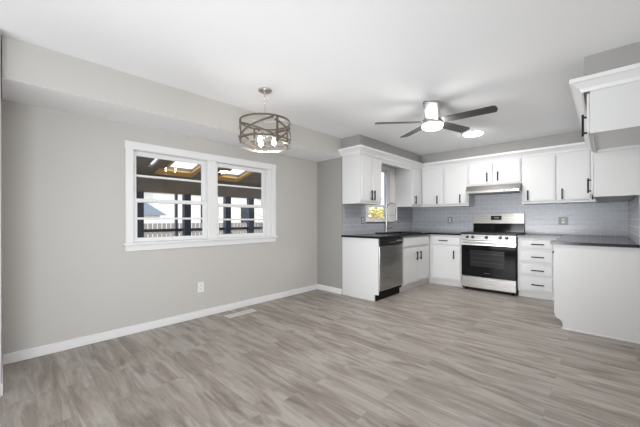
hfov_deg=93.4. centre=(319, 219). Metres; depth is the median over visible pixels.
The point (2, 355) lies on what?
baseboard
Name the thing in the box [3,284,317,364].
baseboard
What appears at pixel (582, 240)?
countertop
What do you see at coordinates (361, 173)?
upper cabinet
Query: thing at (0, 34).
wall
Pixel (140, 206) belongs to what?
porch post
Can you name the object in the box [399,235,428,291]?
base cabinet
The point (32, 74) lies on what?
wall
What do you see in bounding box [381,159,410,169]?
valance
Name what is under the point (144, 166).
ceiling
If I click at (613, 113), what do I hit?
upper cabinet
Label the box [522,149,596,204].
upper cabinet
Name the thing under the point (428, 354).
floor
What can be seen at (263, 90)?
pendant lamp
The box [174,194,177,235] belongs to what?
porch post
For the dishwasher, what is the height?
0.876 m
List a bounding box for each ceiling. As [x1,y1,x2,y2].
[0,0,639,154]
[136,156,260,187]
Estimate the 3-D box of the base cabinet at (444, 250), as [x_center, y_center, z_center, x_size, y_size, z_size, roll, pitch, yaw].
[2.358,0.700,5.467,0.597,0.883,0.666,0,0,43]
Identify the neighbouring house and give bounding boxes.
[144,192,262,236]
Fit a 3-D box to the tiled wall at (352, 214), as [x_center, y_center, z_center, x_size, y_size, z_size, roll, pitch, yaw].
[1.150,-0.008,5.498,0.008,0.475,2.305,0,0,43]
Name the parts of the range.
handle, storage drawer, oven door, door trim, control panel, guard panel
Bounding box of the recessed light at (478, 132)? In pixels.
[462,130,484,136]
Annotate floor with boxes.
[0,278,639,426]
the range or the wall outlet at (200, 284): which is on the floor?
the range
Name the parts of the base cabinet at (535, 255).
drawer, drawer, drawer, drawer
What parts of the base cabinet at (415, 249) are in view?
door, false drawer, door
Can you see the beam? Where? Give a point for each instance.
(142, 184)
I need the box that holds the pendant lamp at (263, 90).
[238,87,290,151]
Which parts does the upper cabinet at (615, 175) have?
handle, door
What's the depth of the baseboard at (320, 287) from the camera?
4.79 m
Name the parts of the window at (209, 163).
sash, sash, sill, sash, sash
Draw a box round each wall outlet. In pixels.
[198,282,203,292]
[558,217,567,224]
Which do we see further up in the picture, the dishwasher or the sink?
the sink
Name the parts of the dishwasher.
kick plate, door, control panel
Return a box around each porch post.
[136,191,143,237]
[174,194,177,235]
[182,194,190,235]
[223,197,230,233]
[247,198,253,232]
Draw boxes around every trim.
[338,142,590,169]
[569,63,639,144]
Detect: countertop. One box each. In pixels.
[341,231,460,238]
[517,234,638,247]
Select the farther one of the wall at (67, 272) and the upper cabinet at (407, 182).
the upper cabinet at (407, 182)
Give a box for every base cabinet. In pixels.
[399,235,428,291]
[429,234,462,286]
[518,237,556,300]
[552,244,639,343]
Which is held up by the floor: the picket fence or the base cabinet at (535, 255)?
the base cabinet at (535, 255)
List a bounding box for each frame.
[155,161,200,177]
[218,169,253,181]
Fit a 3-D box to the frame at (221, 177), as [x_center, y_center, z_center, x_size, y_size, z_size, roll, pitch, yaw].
[-1.774,-0.905,6.126,0.650,0.166,0.590,0,0,43]
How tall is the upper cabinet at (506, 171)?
0.424 m
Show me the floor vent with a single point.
(249, 310)
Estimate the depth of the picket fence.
9.25 m
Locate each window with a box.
[123,140,277,251]
[365,165,394,221]
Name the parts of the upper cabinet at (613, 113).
handle, door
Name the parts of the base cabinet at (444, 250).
drawer, door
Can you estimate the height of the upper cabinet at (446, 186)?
0.748 m
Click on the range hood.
(512, 188)
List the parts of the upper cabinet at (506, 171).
door, door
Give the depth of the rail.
6.02 m
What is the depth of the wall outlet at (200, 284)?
3.55 m
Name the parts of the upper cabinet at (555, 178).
door, door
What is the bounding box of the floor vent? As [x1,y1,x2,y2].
[225,309,256,317]
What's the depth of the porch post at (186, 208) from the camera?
5.98 m
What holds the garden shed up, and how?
on the ground
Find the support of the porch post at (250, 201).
on the floor
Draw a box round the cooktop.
[461,231,523,235]
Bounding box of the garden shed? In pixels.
[144,203,165,236]
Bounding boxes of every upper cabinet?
[342,153,381,204]
[395,167,420,207]
[412,164,473,207]
[469,157,521,186]
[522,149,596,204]
[581,80,639,152]
[587,148,639,202]
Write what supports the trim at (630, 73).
attached to the wall at (32, 74)
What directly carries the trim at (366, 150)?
attached to the wall at (32, 74)
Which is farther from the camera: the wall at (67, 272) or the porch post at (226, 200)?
the porch post at (226, 200)
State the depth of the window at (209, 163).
3.62 m
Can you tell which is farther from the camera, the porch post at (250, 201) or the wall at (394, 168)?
the porch post at (250, 201)
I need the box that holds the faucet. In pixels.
[383,203,397,231]
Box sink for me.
[376,231,421,233]
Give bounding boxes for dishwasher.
[375,237,402,300]
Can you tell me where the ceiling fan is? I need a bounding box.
[375,100,497,137]
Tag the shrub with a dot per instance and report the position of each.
(374, 213)
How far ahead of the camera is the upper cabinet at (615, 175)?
2.89 m
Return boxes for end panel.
[342,237,378,300]
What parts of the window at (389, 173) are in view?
sash, sash, sill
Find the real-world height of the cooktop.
0.033 m
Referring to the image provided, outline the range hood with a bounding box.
[466,183,521,194]
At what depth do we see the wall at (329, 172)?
4.81 m
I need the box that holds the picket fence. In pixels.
[144,222,262,236]
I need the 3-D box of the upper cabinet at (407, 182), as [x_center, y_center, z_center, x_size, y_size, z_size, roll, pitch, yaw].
[1.728,-0.622,5.819,0.387,0.748,0.414,0,0,43]
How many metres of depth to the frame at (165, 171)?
5.47 m
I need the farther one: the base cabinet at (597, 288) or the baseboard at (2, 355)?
the base cabinet at (597, 288)
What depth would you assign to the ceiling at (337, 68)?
2.23 m
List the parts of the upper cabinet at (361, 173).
door, door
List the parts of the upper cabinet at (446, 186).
door, door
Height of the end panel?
0.883 m
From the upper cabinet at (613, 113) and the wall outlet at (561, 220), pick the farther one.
the wall outlet at (561, 220)
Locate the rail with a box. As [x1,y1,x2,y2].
[144,227,262,231]
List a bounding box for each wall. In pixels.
[0,34,0,396]
[1,63,316,355]
[2,35,639,162]
[317,139,342,288]
[343,204,412,234]
[349,168,401,234]
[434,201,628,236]
[628,195,639,244]
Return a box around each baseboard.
[1,355,2,395]
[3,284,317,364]
[318,284,341,293]
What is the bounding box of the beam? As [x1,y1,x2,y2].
[136,178,260,198]
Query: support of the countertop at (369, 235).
on the base cabinet at (415, 249)
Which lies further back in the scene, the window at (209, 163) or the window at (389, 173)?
the window at (389, 173)
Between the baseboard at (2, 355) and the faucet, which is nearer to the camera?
the baseboard at (2, 355)
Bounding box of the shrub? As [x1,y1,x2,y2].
[369,207,383,220]
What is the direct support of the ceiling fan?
hanging from the ceiling at (337, 68)
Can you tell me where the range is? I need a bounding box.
[461,213,524,295]
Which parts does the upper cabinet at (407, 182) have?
door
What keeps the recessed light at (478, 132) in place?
in the ceiling at (337, 68)
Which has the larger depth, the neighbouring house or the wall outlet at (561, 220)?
the neighbouring house

